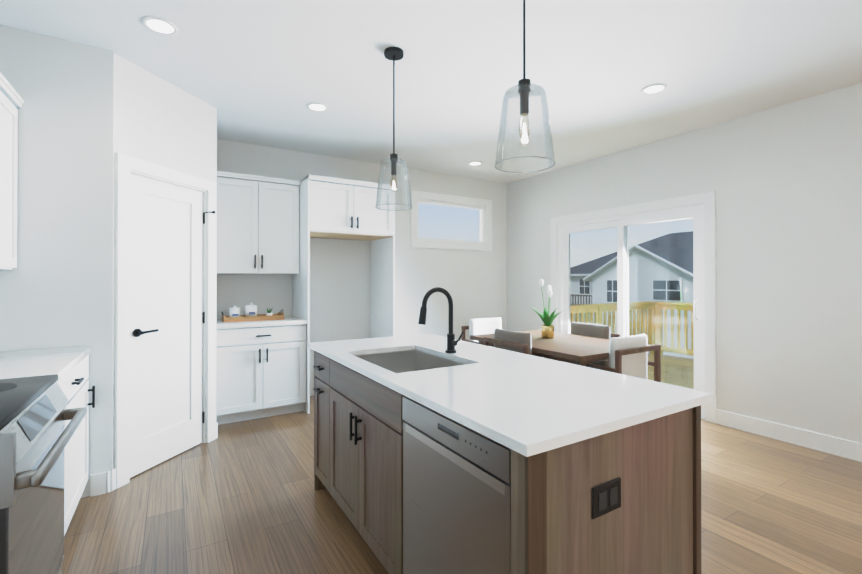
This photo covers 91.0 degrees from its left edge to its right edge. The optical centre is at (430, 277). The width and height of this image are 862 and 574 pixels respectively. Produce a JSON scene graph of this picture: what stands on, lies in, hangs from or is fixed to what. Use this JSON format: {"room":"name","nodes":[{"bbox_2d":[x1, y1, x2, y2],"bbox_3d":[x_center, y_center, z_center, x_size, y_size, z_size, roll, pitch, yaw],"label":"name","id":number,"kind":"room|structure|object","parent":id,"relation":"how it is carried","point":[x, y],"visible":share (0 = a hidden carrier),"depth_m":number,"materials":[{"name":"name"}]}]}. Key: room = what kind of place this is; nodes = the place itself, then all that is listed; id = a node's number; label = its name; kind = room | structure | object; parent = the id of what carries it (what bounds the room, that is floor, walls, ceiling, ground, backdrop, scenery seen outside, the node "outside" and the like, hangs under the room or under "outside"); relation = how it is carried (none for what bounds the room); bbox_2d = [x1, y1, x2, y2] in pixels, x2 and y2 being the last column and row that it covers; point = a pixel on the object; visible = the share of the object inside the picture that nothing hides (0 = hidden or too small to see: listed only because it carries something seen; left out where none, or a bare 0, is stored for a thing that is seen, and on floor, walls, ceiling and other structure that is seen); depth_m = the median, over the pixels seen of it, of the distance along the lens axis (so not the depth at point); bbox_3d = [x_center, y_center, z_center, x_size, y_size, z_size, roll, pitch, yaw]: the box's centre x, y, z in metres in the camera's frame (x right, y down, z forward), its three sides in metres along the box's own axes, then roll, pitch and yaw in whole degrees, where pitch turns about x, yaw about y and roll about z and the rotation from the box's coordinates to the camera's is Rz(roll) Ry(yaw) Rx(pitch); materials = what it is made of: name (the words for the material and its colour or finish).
{"room":"kitchen and dining room","nodes":[
{"label":"kitchen and dining room","id":0,"kind":"room"},
{"bbox_2d":[0,73,27,350],"bbox_3d":[-1.291,-0.054,0.005,0.100,2.740,8.500,0,0,-31],"label":"wall","id":1,"kind":"structure","parent":0,"point":[13,283],"depth_m":2.41,"materials":[{"name":"white paint"}]},
{"bbox_2d":[0,73,23,269],"bbox_3d":[-2.211,-0.528,1.932,0.330,0.965,0.945,0,0,-31],"label":"upper cabinet","id":2,"kind":"object","parent":1,"relation":"attached to","point":[11,100],"visible":1,"depth_m":2.29,"materials":[{"name":"white wood"}]},
{"bbox_2d":[28,105,507,428],"bbox_3d":[-1.159,-0.033,4.985,5.280,2.740,0.140,0,0,-31],"label":"wall","id":3,"kind":"structure","parent":0,"point":[72,156],"depth_m":3.47,"materials":[{"name":"white paint"}]},
{"bbox_2d":[115,153,215,488],"bbox_3d":[-1.930,0.272,3.092,0.118,2.115,0.850,0,0,14],"label":"door frame","id":4,"kind":"structure","parent":3,"relation":"attached to","point":[126,166],"depth_m":2.74,"materials":[{"name":"white wood"}]},
{"bbox_2d":[130,173,214,477],"bbox_3d":[-1.895,0.317,3.108,0.113,2.008,0.702,0,0,16],"label":"pantry door","id":5,"kind":"structure","parent":3,"relation":"in","point":[167,313],"depth_m":3.06,"materials":[{"name":"white wood"}]},
{"bbox_2d":[217,171,300,273],"bbox_3d":[-1.783,-0.518,4.308,0.810,0.965,0.360,0,0,-31],"label":"upper cabinet","id":6,"kind":"object","parent":3,"relation":"attached to","point":[257,224],"visible":0.9,"depth_m":4.17,"materials":[{"name":"white wood"}]},
{"bbox_2d":[411,190,491,250],"bbox_3d":[0.278,-0.754,5.849,1.330,0.730,0.150,0,0,-31],"label":"window","id":7,"kind":"structure","parent":3,"relation":"in","point":[421,195],"depth_m":5.75,"materials":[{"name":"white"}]},
{"bbox_2d":[0,0,861,183],"bbox_3d":[1.030,-1.468,1.430,5.540,0.100,8.500,0,0,-31],"label":"ceiling","id":8,"kind":"structure","parent":0,"point":[261,72],"depth_m":2.81,"materials":[{"name":"white paint"}]},
{"bbox_2d":[142,16,178,35],"bbox_3d":[-1.520,-1.410,2.379,0.176,0.006,0.176,0,0,-31],"label":"recessed light","id":9,"kind":"object","parent":8,"relation":"in","point":[158,25],"visible":1,"depth_m":2.37,"materials":[{"name":"white plastic"}]},
{"bbox_2d":[306,102,327,111],"bbox_3d":[-0.938,-1.405,3.497,0.176,0.006,0.176,0,0,-31],"label":"recessed light","id":10,"kind":"object","parent":8,"relation":"in","point":[317,107],"visible":1,"depth_m":3.49,"materials":[{"name":"white"}]},
{"bbox_2d":[375,47,412,210],"bbox_3d":[-0.232,-0.924,2.648,0.234,0.976,0.234,0,0,-31],"label":"pendant light","id":11,"kind":"object","parent":8,"relation":"hanging from","point":[393,54],"visible":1,"depth_m":2.65,"materials":[{"name":"black"}]},
{"bbox_2d":[468,161,481,165],"bbox_3d":[0.542,-1.398,5.199,0.176,0.006,0.176,0,0,-31],"label":"recessed light","id":12,"kind":"object","parent":8,"relation":"in","point":[475,163],"visible":0.98,"depth_m":5.19,"materials":[{"name":"white plastic"}]},
{"bbox_2d":[494,0,554,172],"bbox_3d":[0.367,-0.928,1.667,0.234,0.976,0.234,0,0,-31],"label":"pendant light","id":13,"kind":"object","parent":8,"relation":"hanging from","point":[524,90],"visible":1,"depth_m":1.67,"materials":[{"name":"black"}]},
{"bbox_2d":[641,84,666,94],"bbox_3d":[1.667,-1.407,3.167,0.176,0.006,0.176,0,0,-31],"label":"recessed light","id":14,"kind":"object","parent":8,"relation":"in","point":[652,89],"visible":1,"depth_m":3.17,"materials":[{"name":"white plastic"}]},
{"bbox_2d":[63,396,861,573],"bbox_3d":[1.030,1.372,1.418,5.540,0.100,8.500,0,0,-31],"label":"floor","id":15,"kind":"structure","parent":0,"point":[241,497],"depth_m":2.38,"materials":[{"name":"brown wood"}]},
{"bbox_2d":[0,374,86,573],"bbox_3d":[-1.593,0.861,1.304,0.736,0.922,0.748,0,0,-31],"label":"range","id":16,"kind":"object","parent":15,"relation":"on","point":[35,433],"visible":1,"depth_m":1.39,"materials":[{"name":"grey metal"}]},
{"bbox_2d":[0,345,94,535],"bbox_3d":[-2.075,0.867,2.010,0.650,0.915,0.945,0,0,-31],"label":"base cabinet","id":17,"kind":"object","parent":15,"relation":"on","point":[69,366],"visible":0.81,"depth_m":2.19,"materials":[{"name":"white wood"}]},
{"bbox_2d":[216,316,306,424],"bbox_3d":[-1.712,0.876,4.187,0.810,0.915,0.630,0,0,-31],"label":"base cabinet","id":18,"kind":"object","parent":15,"relation":"on","point":[260,369],"visible":0.88,"depth_m":3.94,"materials":[{"name":"white wood"}]},
{"bbox_2d":[221,309,283,321],"bbox_3d":[-1.749,0.370,4.165,0.563,0.095,0.240,0,0,-31],"label":"tray","id":19,"kind":"object","parent":18,"relation":"on","point":[264,317],"visible":0.98,"depth_m":4.08,"materials":[{"name":"brown wood"}]},
{"bbox_2d":[229,306,240,316],"bbox_3d":[-1.895,0.338,4.088,0.107,0.135,0.107,0,0,-31],"label":"canister","id":20,"kind":"object","parent":19,"relation":"on","point":[234,311],"visible":0.88,"depth_m":4.05,"materials":[{"name":"white ceramic"}]},
{"bbox_2d":[245,303,257,316],"bbox_3d":[-1.772,0.328,4.175,0.117,0.155,0.117,0,0,-31],"label":"canister","id":21,"kind":"object","parent":19,"relation":"on","point":[251,309],"visible":0.94,"depth_m":4.13,"materials":[{"name":"white ceramic"}]},
{"bbox_2d":[266,308,272,315],"bbox_3d":[-1.624,0.346,4.242,0.087,0.119,0.080,0,0,-31],"label":"plant","id":22,"kind":"object","parent":19,"relation":"on","point":[269,313],"visible":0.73,"depth_m":4.22,"materials":[{"name":"green plant"}]},
{"bbox_2d":[292,174,395,413],"bbox_3d":[-0.943,0.168,4.639,0.970,2.335,0.666,0,0,-31],"label":"tall cabinet","id":23,"kind":"object","parent":15,"relation":"on","point":[336,208],"visible":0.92,"depth_m":4.42,"materials":[{"name":"white wood"}]},
{"bbox_2d":[461,318,500,346],"bbox_3d":[0.696,0.901,4.689,0.540,0.870,0.487,0,0,-31],"label":"dining chair","id":24,"kind":"object","parent":15,"relation":"on","point":[481,326],"visible":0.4,"depth_m":4.77,"materials":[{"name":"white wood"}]},
{"bbox_2d":[308,346,700,573],"bbox_3d":[0.096,0.881,2.062,0.864,0.888,1.870,0,0,-31],"label":"kitchen island","id":25,"kind":"object","parent":15,"relation":"on","point":[656,527],"depth_m":1.40,"materials":[{"name":"brown wood"}]},
{"bbox_2d":[402,396,510,573],"bbox_3d":[0.300,0.890,1.530,0.591,0.859,0.608,0,0,-31],"label":"dishwasher","id":26,"kind":"object","parent":25,"relation":"in","point":[456,497],"visible":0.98,"depth_m":1.35,"materials":[{"name":"grey metal"}]},
{"bbox_2d":[308,334,712,457],"bbox_3d":[0.109,0.423,2.075,0.890,0.028,1.925,0,0,-31],"label":"island countertop","id":27,"kind":"structure","parent":25,"relation":"on","point":[538,405],"depth_m":1.50,"materials":[{"name":"white stone"}]},
{"bbox_2d":[355,350,464,372],"bbox_3d":[-0.122,0.582,2.193,0.492,0.286,0.682,0,0,-31],"label":"sink","id":28,"kind":"object","parent":27,"relation":"in","point":[404,361],"depth_m":2.50,"materials":[{"name":"silver metal"}]},
{"bbox_2d":[418,287,463,352],"bbox_3d":[0.051,0.232,2.259,0.238,0.357,0.111,0,0,-31],"label":"kitchen faucet","id":29,"kind":"object","parent":27,"relation":"on","point":[451,343],"visible":1,"depth_m":2.29,"materials":[{"name":"black metal"}]},
{"bbox_2d":[592,477,620,518],"bbox_3d":[0.512,0.641,1.232,0.130,0.090,0.009,0,0,-31],"label":"outlet","id":30,"kind":"object","parent":25,"relation":"attached to","point":[606,497],"visible":1,"depth_m":1.22,"materials":[{"name":"black plastic"}]},
{"bbox_2d":[484,328,562,361],"bbox_3d":[0.827,0.897,3.757,0.487,0.870,0.540,0,0,-31],"label":"dining chair","id":31,"kind":"object","parent":15,"relation":"on","point":[519,342],"visible":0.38,"depth_m":3.60,"materials":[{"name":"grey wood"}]},
{"bbox_2d":[470,330,647,365],"bbox_3d":[1.161,0.958,3.937,0.970,0.750,1.360,0,0,-31],"label":"dining table","id":32,"kind":"object","parent":15,"relation":"on","point":[581,350],"visible":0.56,"depth_m":3.56,"materials":[{"name":"brown wood"}]},
{"bbox_2d":[533,279,560,337],"bbox_3d":[1.123,0.298,4.076,0.283,0.570,0.306,0,0,-31],"label":"flower vase","id":33,"kind":"object","parent":32,"relation":"on","point":[547,329],"visible":1,"depth_m":4.05,"materials":[{"name":"gold metal"}]},
{"bbox_2d":[547,322,619,366],"bbox_3d":[1.468,0.899,4.161,0.487,0.870,0.540,0,0,-31],"label":"dining chair","id":34,"kind":"object","parent":15,"relation":"on","point":[592,330],"visible":0.25,"depth_m":4.19,"materials":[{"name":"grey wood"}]},
{"bbox_2d":[571,334,660,381],"bbox_3d":[1.490,0.896,3.467,0.540,0.870,0.487,0,0,-31],"label":"dining chair","id":35,"kind":"object","parent":15,"relation":"on","point":[628,355],"visible":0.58,"depth_m":3.28,"materials":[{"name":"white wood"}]},
{"bbox_2d":[508,82,861,442],"bbox_3d":[3.333,-0.042,2.832,0.140,2.740,8.500,0,0,-31],"label":"wall","id":36,"kind":"structure","parent":0,"point":[784,181],"depth_m":3.54,"materials":[{"name":"white paint"}]},
{"bbox_2d":[558,204,704,418],"bbox_3d":[2.139,0.323,4.744,0.142,2.026,1.782,0,0,-31],"label":"door","id":37,"kind":"structure","parent":36,"relation":"in","point":[622,223],"depth_m":4.63,"materials":[{"name":"clear glass"}]},
{"bbox_2d":[550,191,715,422],"bbox_3d":[2.144,0.276,4.747,0.150,2.120,1.970,0,0,-31],"label":"door frame","id":38,"kind":"structure","parent":36,"relation":"attached to","point":[708,200],"depth_m":3.94,"materials":[{"name":"white wood"}]},
{"bbox_2d":[716,409,861,461],"bbox_3d":[4.019,1.258,1.558,0.014,0.130,5.420,0,0,-31],"label":"baseboard","id":39,"kind":"structure","parent":36,"relation":"attached to","point":[840,447],"depth_m":3.38,"materials":[{"name":"white wood"}]},
{"label":"outside","id":40,"kind":"structure","parent":0,"visible":0},
{"bbox_3d":[16.514,4.707,68.597,400.000,0.200,400.000,0,0,-31],"label":"ground","id":41,"kind":"structure","parent":40,"visible":0},
{"bbox_2d":[570,301,693,388],"bbox_3d":[3.720,2.385,5.444,3.245,3.908,3.770,0,0,-31],"label":"deck","id":42,"kind":"object","parent":41,"relation":"on","point":[652,338],"depth_m":7.30,"materials":[{"name":"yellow wood"}]},
{"bbox_2d":[570,231,693,358],"bbox_3d":[17.402,0.630,26.961,14.940,7.600,17.000,0,0,-31],"label":"house","id":43,"kind":"structure","parent":41,"relation":"on","point":[678,268],"depth_m":23.36,"materials":[{"name":"white siding"},{"name":"shingle"},{"name":"glass"}]}
]}

